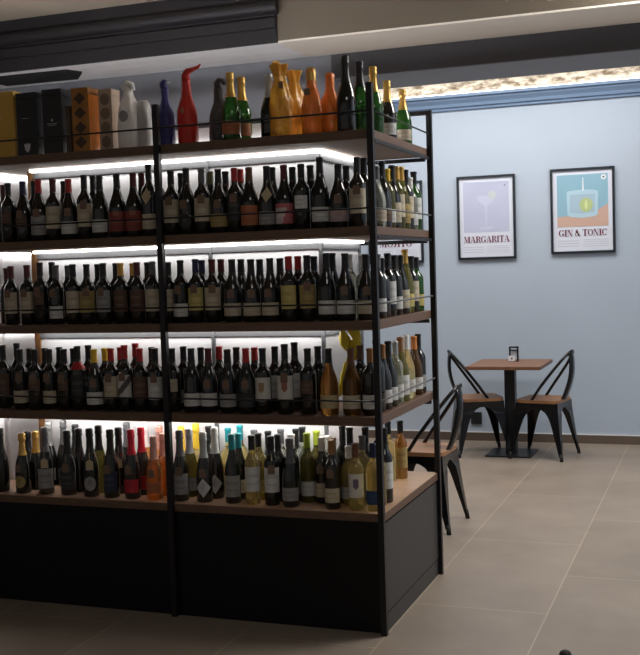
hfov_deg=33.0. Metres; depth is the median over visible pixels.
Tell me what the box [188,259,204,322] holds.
wine bottle
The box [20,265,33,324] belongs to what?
wine bottle
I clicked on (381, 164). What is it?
wine bottle
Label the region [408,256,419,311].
wine bottle
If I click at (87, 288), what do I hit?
wine bottle
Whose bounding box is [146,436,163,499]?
wine bottle
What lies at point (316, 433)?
wine bottle
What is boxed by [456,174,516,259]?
framed poster
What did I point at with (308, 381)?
wine bottle
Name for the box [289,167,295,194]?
wine bottle
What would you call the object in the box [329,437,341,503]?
wine bottle
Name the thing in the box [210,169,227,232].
wine bottle
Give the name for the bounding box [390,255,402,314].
wine bottle
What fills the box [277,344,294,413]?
wine bottle
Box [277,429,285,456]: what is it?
wine bottle
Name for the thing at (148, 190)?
wine bottle
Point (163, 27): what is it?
ceiling beam
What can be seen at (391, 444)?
wine bottle
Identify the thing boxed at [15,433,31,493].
wine bottle
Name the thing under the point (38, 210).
wine bottle
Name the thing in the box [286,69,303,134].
bottle
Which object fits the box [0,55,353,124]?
wall
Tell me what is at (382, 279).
wine bottle
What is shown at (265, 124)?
wine bottle
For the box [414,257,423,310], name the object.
wine bottle
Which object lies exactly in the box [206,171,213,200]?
wine bottle
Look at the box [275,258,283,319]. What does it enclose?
wine bottle
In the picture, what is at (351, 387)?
wine bottle
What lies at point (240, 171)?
wine bottle
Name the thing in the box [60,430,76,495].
wine bottle
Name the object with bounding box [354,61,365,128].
wine bottle
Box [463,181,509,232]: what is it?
picture
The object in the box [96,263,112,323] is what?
wine bottle
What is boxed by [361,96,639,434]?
wall
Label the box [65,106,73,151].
gift box
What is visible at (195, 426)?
wine bottle
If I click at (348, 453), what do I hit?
wine bottle
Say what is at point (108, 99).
gift box
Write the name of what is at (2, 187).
wine bottle
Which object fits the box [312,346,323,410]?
wine bottle
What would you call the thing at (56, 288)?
wine bottle
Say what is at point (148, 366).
wine bottle
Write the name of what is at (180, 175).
wine bottle
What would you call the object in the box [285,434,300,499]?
wine bottle
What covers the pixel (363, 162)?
wine bottle
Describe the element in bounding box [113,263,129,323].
wine bottle
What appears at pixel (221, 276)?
wine bottle
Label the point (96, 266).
wine bottle
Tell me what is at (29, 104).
gift box
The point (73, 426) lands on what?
wine bottle
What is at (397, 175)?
wine bottle
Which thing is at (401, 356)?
wine bottle
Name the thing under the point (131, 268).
wine bottle
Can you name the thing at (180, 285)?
wine bottle
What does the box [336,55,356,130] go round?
wine bottle
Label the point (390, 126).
wine bottle
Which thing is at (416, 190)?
wine bottle
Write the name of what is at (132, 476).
wine bottle
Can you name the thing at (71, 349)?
wine bottle
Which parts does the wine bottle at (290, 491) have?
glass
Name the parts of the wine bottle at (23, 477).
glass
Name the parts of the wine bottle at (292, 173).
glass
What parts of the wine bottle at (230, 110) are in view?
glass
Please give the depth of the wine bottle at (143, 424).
5.22 m
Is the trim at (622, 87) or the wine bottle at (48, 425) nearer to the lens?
the wine bottle at (48, 425)
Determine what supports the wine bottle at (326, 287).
on the shelving
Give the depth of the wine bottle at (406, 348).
5.17 m
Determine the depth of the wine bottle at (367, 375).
4.61 m
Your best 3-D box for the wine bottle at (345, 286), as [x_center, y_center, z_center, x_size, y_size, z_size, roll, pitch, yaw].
[0.110,-0.175,4.643,0.081,0.290,0.084,-1,3,11]
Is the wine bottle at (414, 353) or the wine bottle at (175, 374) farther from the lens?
the wine bottle at (414, 353)
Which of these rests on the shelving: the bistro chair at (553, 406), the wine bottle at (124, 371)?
the wine bottle at (124, 371)
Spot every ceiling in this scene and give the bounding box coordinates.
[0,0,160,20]
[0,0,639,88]
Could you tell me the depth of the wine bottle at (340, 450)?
4.89 m
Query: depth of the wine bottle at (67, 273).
5.23 m
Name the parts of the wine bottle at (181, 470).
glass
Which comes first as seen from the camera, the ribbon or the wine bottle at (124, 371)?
the ribbon
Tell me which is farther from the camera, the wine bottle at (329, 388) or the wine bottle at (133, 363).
the wine bottle at (133, 363)
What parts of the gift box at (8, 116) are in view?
lid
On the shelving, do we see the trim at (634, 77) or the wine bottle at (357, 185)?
the wine bottle at (357, 185)
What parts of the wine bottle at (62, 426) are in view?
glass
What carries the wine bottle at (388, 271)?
on the shelving
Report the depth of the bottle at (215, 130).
4.84 m
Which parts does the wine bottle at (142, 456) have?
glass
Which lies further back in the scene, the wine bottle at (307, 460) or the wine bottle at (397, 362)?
the wine bottle at (397, 362)
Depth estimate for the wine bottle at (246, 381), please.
4.81 m
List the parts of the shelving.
panel, panel, partition panel, partition panel, partition panel, partition panel, panel post, panel post, panel post, panel post, upright post, panel rail, panel, panel rail, panel rail, panel, guard rail, panel, guard rail, panel, guard rail, guard rail, panel, panel post, under panel, panel post, under panel, panel post, under panel, panel post, panel rail, under panel, panel post, panel post, panel post, panel rail, panel rail, panel, panel rail, panel, panel, panel, panel post, panel post, upright post, guard rail, guard rail, guard rail, guard rail, panel, upright post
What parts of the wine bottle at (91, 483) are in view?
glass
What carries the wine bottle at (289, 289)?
on the shelving
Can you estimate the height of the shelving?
2.325 m
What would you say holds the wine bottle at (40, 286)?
on the shelving
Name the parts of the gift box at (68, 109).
lid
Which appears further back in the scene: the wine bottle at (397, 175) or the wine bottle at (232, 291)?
the wine bottle at (397, 175)
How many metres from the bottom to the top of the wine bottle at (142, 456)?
0.321 m
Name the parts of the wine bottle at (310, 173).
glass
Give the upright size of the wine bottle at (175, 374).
0.291 m
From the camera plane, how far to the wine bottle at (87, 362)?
5.24 m
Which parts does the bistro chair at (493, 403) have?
leg, leg, seat, leg, leg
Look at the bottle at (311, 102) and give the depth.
4.62 m
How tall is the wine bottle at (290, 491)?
0.303 m
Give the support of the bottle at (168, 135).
on the shelving
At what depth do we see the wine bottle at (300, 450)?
4.90 m
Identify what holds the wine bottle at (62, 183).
on the shelving
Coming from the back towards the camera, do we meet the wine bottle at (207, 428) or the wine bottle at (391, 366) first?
the wine bottle at (207, 428)
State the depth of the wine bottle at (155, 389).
4.97 m
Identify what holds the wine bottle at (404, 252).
on the shelving
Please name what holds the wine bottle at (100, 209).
on the shelving
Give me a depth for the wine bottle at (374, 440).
4.72 m
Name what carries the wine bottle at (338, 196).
on the shelving
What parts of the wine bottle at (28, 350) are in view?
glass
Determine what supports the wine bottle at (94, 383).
on the shelving
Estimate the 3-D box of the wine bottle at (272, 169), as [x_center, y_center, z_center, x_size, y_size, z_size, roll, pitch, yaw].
[-0.211,-0.575,4.858,0.081,0.290,0.080,-1,3,18]
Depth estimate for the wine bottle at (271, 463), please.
4.79 m
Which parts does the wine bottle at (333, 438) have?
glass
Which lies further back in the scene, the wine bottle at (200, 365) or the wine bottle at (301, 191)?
the wine bottle at (200, 365)
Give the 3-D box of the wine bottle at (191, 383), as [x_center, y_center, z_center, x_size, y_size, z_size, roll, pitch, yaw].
[-0.585,0.239,4.932,0.081,0.291,0.081,-2,3,-1]
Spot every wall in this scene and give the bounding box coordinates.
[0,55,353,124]
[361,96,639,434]
[378,66,639,98]
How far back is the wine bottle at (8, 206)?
5.19 m
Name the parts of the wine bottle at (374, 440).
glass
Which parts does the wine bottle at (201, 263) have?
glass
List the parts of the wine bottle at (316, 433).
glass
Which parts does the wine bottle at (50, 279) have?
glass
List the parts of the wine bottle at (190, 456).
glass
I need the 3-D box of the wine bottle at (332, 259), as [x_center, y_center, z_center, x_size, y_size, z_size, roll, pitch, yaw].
[0.058,-0.183,4.779,0.081,0.293,0.080,-1,3,7]
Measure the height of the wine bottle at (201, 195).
0.291 m
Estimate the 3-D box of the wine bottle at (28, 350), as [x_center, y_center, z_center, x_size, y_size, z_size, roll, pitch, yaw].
[-1.442,0.244,5.378,0.073,0.285,0.073,-1,3,6]
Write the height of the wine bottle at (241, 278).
0.281 m
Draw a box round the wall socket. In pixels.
[471,412,481,423]
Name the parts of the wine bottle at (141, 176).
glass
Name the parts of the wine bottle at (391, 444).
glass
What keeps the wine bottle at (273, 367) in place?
on the shelving
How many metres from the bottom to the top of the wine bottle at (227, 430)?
0.310 m
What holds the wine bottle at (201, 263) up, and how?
on the shelving
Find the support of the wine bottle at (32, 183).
on the shelving
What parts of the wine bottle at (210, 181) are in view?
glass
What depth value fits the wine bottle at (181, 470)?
4.95 m
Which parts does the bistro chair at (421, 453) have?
leg, seat, leg, leg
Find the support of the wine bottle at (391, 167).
on the shelving
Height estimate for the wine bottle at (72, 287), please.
0.284 m
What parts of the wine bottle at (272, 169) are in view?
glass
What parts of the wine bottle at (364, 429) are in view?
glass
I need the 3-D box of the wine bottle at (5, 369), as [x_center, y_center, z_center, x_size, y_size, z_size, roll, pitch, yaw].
[-1.551,0.240,5.300,0.073,0.309,0.073,-1,3,14]
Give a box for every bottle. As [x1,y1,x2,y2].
[0,185,4,242]
[0,268,7,323]
[0,345,12,408]
[0,428,9,491]
[1,183,16,241]
[4,266,20,324]
[10,343,24,405]
[13,349,28,408]
[15,181,31,241]
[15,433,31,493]
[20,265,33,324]
[23,431,31,458]
[25,348,32,369]
[27,349,43,409]
[28,181,34,206]
[29,431,39,489]
[31,179,47,240]
[33,262,49,324]
[38,427,54,494]
[40,348,47,370]
[42,349,57,408]
[45,179,61,239]
[45,422,57,485]
[47,262,54,311]
[49,265,65,324]
[54,347,61,370]
[57,349,71,409]
[57,420,66,485]
[60,181,64,207]
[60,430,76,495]
[61,179,77,239]
[63,265,69,322]
[66,264,80,323]
[69,348,73,367]
[70,346,86,409]
[71,424,78,454]
[73,428,84,491]
[77,175,92,238]
[79,264,95,323]
[83,345,90,380]
[83,428,99,496]
[86,349,104,410]
[89,176,95,201]
[92,176,109,237]
[93,264,99,322]
[94,425,105,492]
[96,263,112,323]
[99,348,107,401]
[103,429,119,497]
[104,348,118,410]
[109,174,126,237]
[110,263,116,322]
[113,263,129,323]
[114,427,125,493]
[116,347,120,367]
[117,80,138,147]
[117,345,133,410]
[122,422,129,455]
[124,429,140,498]
[125,173,142,236]
[127,263,133,321]
[130,262,145,322]
[130,343,138,369]
[133,348,148,411]
[136,100,152,145]
[136,427,148,494]
[138,173,144,198]
[141,164,155,235]
[141,422,149,457]
[143,262,148,283]
[145,261,159,322]
[146,347,154,369]
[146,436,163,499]
[148,348,162,411]
[155,425,162,455]
[158,433,166,495]
[159,78,175,144]
[163,171,179,234]
[165,262,174,322]
[169,348,181,411]
[173,260,188,322]
[173,430,189,500]
[177,64,200,142]
[177,173,182,196]
[177,426,185,452]
[178,168,195,234]
[178,346,187,408]
[183,348,200,412]
[185,428,196,496]
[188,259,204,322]
[192,423,199,462]
[194,169,210,233]
[196,347,204,379]
[196,432,212,502]
[198,260,206,320]
[200,348,218,412]
[204,259,221,321]
[205,426,211,456]
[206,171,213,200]
[209,77,225,140]
[209,427,224,498]
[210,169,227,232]
[213,346,223,409]
[217,259,226,320]
[219,349,237,412]
[222,72,241,139]
[222,171,228,197]
[222,428,230,487]
[224,259,242,321]
[225,434,240,503]
[227,168,242,231]
[232,347,241,409]
[235,433,245,498]
[236,425,247,458]
[237,76,252,137]
[237,169,244,191]
[237,259,245,320]
[238,348,255,413]
[241,167,259,231]
[243,259,261,321]
[245,435,260,504]
[250,347,258,377]
[250,429,256,434]
[254,433,265,499]
[255,348,272,413]
[256,259,264,320]
[258,166,275,230]
[260,73,272,136]
[262,258,280,321]
[263,431,270,455]
[264,436,279,505]
[269,60,293,135]
[269,346,279,410]
[270,167,277,196]
[274,434,284,501]
[275,165,293,229]
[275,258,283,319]
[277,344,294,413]
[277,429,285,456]
[281,256,298,321]
[282,438,299,507]
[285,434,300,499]
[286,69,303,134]
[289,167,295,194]
[289,342,302,410]
[292,428,298,451]
[293,164,310,228]
[294,256,301,319]
[296,426,305,489]
[299,255,316,320]
[300,348,317,414]
[300,432,315,502]
[301,67,323,133]
[306,165,313,228]
[310,256,320,319]
[311,157,330,228]
[311,430,319,458]
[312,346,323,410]
[315,436,327,503]
[318,253,336,320]
[320,348,338,414]
[321,73,336,131]
[324,435,330,456]
[324,439,340,509]
[329,253,338,299]
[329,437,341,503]
[330,164,348,227]
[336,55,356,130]
[336,426,345,466]
[337,253,355,320]
[341,445,351,504]
[342,166,349,226]
[342,348,361,415]
[343,427,352,462]
[348,254,356,318]
[348,443,364,510]
[349,157,366,226]
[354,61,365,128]
[355,345,365,411]
[356,254,361,318]
[357,254,371,319]
[358,435,369,505]
[360,158,368,225]
[361,427,369,459]
[362,348,374,415]
[366,443,376,511]
[369,66,383,132]
[372,340,385,411]
[374,440,386,505]
[375,166,386,226]
[378,161,391,226]
[378,254,386,317]
[380,258,390,316]
[380,344,392,409]
[382,80,396,137]
[383,428,393,502]
[384,253,396,315]
[384,341,397,406]
[385,169,395,227]
[385,421,395,480]
[388,165,401,227]
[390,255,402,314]
[391,341,403,403]
[395,166,405,227]
[395,420,407,478]
[396,89,411,142]
[396,337,409,400]
[397,255,409,313]
[399,167,410,228]
[401,249,414,312]
[402,335,415,398]
[404,169,413,228]
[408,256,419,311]
[409,177,417,229]
[410,171,421,229]
[410,336,422,394]
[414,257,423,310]
[414,334,426,392]
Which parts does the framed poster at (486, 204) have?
printed glass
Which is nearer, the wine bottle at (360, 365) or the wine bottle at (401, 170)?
the wine bottle at (360, 365)
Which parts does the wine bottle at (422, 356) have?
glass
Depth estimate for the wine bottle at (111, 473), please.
5.07 m
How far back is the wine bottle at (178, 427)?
5.15 m
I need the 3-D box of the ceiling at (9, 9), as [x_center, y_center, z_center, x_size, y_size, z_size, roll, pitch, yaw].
[-1.480,-2.075,5.143,9.400,0.100,10.020,-1,3,20]
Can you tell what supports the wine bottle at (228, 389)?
on the shelving
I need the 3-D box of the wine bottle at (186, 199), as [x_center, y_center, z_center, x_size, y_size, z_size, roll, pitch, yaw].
[-0.604,-0.571,4.891,0.081,0.302,0.084,-1,3,17]
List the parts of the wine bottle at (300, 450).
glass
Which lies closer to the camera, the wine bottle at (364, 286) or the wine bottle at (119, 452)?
the wine bottle at (364, 286)
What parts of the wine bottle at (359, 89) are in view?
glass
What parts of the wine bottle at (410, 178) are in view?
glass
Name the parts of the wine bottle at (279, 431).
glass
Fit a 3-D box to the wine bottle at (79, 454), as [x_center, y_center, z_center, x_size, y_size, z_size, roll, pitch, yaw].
[-1.170,0.642,5.253,0.076,0.309,0.075,-1,3,10]
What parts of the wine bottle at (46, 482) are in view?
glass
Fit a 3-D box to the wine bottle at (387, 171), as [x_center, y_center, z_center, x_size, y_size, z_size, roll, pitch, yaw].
[0.307,-0.586,4.920,0.073,0.272,0.073,-3,3,-20]
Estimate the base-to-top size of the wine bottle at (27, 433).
0.271 m
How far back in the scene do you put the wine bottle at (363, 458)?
4.73 m
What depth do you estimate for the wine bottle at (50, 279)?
5.27 m
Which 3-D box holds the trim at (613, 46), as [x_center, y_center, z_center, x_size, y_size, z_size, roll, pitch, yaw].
[2.044,-1.975,6.869,3.995,0.514,0.580,-1,3,20]
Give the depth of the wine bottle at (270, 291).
4.75 m
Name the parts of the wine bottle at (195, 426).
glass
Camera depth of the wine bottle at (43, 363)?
5.32 m
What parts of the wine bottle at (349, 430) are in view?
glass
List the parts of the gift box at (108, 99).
lid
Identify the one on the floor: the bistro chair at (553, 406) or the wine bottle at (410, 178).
the bistro chair at (553, 406)
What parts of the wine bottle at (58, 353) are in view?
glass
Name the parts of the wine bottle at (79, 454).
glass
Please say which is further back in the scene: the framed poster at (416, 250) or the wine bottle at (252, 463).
the framed poster at (416, 250)
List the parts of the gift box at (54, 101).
lid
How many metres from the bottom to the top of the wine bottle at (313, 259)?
0.283 m
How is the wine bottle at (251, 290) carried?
on the shelving
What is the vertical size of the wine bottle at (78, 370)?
0.303 m
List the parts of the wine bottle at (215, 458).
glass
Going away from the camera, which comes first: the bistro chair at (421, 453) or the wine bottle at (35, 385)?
the wine bottle at (35, 385)
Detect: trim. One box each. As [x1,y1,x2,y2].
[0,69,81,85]
[331,23,639,88]
[382,77,639,99]
[382,78,639,112]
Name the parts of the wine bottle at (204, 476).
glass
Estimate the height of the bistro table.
0.745 m
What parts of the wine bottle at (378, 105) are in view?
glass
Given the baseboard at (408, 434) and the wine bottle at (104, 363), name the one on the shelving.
the wine bottle at (104, 363)
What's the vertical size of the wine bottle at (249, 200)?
0.285 m
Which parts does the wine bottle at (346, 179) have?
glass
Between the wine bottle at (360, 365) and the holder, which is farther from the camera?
the holder
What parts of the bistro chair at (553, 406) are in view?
leg, leg, seat, leg, leg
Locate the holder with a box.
[508,346,518,360]
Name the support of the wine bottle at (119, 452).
on the shelving
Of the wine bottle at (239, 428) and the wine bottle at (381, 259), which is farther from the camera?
the wine bottle at (239, 428)
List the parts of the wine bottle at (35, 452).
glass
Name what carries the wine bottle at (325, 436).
on the shelving
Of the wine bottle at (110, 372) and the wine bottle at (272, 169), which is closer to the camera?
the wine bottle at (272, 169)
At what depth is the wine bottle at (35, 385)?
5.20 m
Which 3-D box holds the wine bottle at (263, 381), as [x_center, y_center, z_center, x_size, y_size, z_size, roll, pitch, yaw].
[-0.253,0.236,4.816,0.073,0.290,0.073,-1,3,13]
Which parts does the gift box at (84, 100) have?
lid, panel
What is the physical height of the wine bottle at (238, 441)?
0.302 m
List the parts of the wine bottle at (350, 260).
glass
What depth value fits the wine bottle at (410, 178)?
5.26 m
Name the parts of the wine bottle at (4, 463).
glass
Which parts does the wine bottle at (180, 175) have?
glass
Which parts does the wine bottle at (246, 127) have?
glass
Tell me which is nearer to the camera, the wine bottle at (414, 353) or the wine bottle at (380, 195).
the wine bottle at (380, 195)
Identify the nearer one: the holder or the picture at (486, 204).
the holder
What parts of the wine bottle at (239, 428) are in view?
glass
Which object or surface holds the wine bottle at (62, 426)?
on the shelving
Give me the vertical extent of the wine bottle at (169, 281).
0.278 m
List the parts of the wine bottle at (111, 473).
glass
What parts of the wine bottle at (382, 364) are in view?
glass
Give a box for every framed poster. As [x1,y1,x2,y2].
[368,180,423,262]
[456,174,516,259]
[550,166,615,253]
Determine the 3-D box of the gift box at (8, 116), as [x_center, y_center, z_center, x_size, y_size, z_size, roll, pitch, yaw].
[-1.512,-0.971,5.219,0.157,0.315,0.103,-1,3,20]
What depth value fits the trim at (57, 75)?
7.72 m
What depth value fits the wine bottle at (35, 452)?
5.31 m
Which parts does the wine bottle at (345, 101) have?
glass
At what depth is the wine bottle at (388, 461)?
4.77 m
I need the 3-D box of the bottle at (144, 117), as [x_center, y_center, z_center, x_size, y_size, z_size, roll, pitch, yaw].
[-0.814,-0.935,4.995,0.074,0.225,0.075,-1,3,20]
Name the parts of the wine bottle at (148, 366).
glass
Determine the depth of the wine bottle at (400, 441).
5.29 m
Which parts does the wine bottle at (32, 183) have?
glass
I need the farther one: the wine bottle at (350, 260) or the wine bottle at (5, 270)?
the wine bottle at (5, 270)
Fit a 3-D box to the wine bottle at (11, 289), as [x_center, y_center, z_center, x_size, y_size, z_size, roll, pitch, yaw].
[-1.500,-0.156,5.252,0.073,0.285,0.076,-1,3,17]
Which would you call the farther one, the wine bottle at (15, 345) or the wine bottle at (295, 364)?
the wine bottle at (15, 345)
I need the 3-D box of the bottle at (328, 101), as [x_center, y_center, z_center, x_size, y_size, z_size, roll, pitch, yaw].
[0.046,-0.969,4.696,0.093,0.270,0.095,-1,3,20]
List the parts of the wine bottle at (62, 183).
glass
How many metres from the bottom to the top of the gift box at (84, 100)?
0.300 m
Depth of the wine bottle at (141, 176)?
5.06 m
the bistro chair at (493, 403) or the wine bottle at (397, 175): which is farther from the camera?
the bistro chair at (493, 403)
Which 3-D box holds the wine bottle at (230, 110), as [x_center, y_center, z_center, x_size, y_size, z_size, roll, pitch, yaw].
[-0.394,-0.977,4.783,0.084,0.304,0.084,-1,3,12]
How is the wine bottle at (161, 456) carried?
on the shelving
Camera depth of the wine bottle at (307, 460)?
4.83 m
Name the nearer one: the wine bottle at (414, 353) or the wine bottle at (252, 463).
the wine bottle at (252, 463)
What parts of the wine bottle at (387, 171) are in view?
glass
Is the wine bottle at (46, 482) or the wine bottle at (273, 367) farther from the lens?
the wine bottle at (46, 482)
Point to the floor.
(545, 560)
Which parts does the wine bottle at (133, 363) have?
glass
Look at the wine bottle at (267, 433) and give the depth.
5.00 m
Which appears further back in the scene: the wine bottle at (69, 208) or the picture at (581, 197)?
the picture at (581, 197)
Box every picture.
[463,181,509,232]
[557,173,608,222]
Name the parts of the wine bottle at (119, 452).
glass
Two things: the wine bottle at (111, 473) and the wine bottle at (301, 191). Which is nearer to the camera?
the wine bottle at (301, 191)
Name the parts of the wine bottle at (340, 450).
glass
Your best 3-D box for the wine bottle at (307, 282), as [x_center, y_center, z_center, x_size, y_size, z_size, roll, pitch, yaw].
[-0.054,-0.172,4.714,0.073,0.287,0.076,-2,3,1]
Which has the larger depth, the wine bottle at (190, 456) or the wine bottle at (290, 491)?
the wine bottle at (190, 456)
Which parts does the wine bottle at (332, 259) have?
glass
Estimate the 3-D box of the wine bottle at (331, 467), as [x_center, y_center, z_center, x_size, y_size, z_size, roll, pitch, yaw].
[0.053,0.638,4.701,0.068,0.300,0.072,-1,3,16]
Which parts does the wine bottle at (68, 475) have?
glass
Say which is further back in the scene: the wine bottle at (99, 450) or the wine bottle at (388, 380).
the wine bottle at (99, 450)
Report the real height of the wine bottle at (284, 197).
0.285 m
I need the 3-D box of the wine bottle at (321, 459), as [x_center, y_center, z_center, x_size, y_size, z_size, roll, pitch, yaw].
[0.010,0.635,4.827,0.068,0.295,0.072,-1,3,17]
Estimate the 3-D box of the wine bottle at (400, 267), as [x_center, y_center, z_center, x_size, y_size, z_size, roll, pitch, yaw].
[0.382,-0.204,5.110,0.081,0.278,0.081,-3,4,-24]
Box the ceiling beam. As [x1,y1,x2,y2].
[0,0,278,72]
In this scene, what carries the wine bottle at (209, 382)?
on the shelving
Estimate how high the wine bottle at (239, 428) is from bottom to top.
0.327 m
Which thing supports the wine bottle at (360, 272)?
on the shelving
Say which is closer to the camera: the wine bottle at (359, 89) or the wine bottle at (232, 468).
the wine bottle at (359, 89)
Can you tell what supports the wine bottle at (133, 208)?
on the shelving
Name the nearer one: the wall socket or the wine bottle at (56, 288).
the wine bottle at (56, 288)
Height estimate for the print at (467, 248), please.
0.057 m
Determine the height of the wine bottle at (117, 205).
0.295 m
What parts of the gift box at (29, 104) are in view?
lid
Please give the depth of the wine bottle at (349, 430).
4.83 m
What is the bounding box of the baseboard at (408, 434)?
[368,429,639,444]
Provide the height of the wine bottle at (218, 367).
0.291 m
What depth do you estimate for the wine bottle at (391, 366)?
4.89 m
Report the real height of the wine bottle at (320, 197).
0.309 m
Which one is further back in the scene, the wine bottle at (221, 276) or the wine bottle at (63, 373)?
the wine bottle at (63, 373)
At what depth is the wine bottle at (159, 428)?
5.20 m
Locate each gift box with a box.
[0,91,19,156]
[15,92,43,155]
[41,88,71,153]
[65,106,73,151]
[71,87,99,151]
[98,88,119,148]
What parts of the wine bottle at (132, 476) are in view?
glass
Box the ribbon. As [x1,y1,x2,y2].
[339,331,360,395]
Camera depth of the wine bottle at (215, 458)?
4.97 m
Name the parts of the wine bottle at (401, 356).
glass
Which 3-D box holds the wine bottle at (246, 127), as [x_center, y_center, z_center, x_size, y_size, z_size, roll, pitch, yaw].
[-0.349,-0.978,4.858,0.084,0.296,0.084,-1,3,12]
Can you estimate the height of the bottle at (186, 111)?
0.358 m
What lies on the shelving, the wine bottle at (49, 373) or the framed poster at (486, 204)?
the wine bottle at (49, 373)
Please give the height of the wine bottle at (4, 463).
0.312 m
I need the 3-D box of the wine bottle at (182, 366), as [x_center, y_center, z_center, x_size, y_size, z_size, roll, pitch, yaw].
[-0.637,0.233,5.070,0.073,0.292,0.073,-1,3,13]
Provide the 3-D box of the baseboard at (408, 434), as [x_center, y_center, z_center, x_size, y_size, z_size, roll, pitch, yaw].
[0.325,0.969,9.920,9.400,0.079,0.012,-1,3,20]
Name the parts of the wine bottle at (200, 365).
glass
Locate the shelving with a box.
[0,82,443,635]
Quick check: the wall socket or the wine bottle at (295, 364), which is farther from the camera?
the wall socket
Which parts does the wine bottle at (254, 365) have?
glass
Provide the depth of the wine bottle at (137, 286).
4.98 m
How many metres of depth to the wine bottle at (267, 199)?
4.72 m
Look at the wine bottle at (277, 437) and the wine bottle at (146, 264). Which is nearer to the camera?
the wine bottle at (277, 437)
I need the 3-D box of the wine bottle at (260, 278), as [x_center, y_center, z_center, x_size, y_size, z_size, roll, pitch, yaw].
[-0.270,-0.172,4.905,0.081,0.278,0.080,-1,3,16]
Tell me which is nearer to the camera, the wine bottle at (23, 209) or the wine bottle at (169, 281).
the wine bottle at (169, 281)
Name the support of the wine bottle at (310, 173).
on the shelving
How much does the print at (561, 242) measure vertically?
0.057 m
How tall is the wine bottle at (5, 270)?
0.277 m
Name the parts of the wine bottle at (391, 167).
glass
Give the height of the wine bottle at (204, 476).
0.319 m
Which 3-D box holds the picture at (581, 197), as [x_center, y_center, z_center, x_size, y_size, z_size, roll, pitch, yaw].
[2.205,-1.068,9.079,0.420,0.436,0.001,-1,3,20]
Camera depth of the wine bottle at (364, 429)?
4.82 m
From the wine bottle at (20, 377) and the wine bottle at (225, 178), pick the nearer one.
the wine bottle at (225, 178)
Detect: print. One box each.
[464,245,509,252]
[558,239,605,246]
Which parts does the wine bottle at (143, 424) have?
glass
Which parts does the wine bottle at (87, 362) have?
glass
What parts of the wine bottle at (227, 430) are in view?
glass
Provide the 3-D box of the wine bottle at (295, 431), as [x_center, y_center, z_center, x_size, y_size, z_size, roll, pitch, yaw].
[-0.108,0.621,4.980,0.068,0.313,0.067,-1,3,6]
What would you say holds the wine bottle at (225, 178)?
on the shelving
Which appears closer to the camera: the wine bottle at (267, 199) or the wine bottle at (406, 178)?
the wine bottle at (267, 199)
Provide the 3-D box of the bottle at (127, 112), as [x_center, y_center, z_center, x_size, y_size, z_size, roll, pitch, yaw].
[-0.884,-0.982,4.994,0.113,0.322,0.113,-1,3,20]
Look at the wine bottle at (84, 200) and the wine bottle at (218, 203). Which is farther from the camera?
the wine bottle at (84, 200)
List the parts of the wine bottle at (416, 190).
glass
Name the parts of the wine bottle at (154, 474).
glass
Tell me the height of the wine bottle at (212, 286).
0.284 m
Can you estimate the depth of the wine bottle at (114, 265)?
5.13 m
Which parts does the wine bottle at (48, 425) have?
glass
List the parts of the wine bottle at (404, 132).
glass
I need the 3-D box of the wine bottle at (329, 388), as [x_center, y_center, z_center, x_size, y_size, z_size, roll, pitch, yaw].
[0.039,0.234,4.698,0.081,0.289,0.081,-1,3,17]
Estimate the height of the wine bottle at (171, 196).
0.293 m
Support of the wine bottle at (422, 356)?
on the shelving
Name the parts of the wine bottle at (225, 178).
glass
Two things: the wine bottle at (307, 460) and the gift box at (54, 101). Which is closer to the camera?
the wine bottle at (307, 460)
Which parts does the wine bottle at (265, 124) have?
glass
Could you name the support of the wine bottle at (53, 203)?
on the shelving
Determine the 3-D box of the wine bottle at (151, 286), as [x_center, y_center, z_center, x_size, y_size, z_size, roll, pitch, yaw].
[-0.768,-0.163,4.972,0.073,0.284,0.073,-2,3,3]
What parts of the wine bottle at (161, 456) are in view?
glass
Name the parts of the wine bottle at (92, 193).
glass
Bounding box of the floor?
[0,438,639,654]
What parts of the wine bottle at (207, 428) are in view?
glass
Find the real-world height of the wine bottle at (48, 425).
0.320 m
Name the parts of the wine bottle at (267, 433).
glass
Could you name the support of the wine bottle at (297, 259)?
on the shelving
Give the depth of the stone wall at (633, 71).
9.23 m
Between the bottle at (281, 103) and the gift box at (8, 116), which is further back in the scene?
the gift box at (8, 116)
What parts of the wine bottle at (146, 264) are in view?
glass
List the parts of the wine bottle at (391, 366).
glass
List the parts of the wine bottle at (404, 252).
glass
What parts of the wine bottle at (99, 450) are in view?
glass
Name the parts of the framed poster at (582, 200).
printed glass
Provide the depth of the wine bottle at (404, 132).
5.18 m
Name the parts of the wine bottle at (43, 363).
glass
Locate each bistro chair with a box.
[407,383,469,534]
[447,350,512,457]
[508,349,580,461]
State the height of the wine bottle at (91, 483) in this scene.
0.324 m
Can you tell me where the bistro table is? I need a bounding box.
[465,359,552,457]
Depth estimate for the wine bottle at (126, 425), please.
5.25 m
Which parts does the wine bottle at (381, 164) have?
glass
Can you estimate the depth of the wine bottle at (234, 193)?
4.79 m
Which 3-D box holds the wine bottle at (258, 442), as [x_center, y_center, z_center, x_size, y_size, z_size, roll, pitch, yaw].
[-0.278,0.633,4.933,0.068,0.305,0.072,-2,3,4]
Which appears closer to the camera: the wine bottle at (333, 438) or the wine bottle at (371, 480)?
the wine bottle at (371, 480)
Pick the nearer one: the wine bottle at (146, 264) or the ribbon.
the ribbon
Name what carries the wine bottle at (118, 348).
on the shelving
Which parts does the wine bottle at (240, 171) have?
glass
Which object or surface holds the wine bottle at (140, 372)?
on the shelving
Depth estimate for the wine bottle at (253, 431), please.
5.01 m
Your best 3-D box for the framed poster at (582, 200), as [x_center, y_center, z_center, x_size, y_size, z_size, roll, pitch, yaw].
[2.208,-0.984,9.084,0.530,0.716,0.025,-1,3,20]
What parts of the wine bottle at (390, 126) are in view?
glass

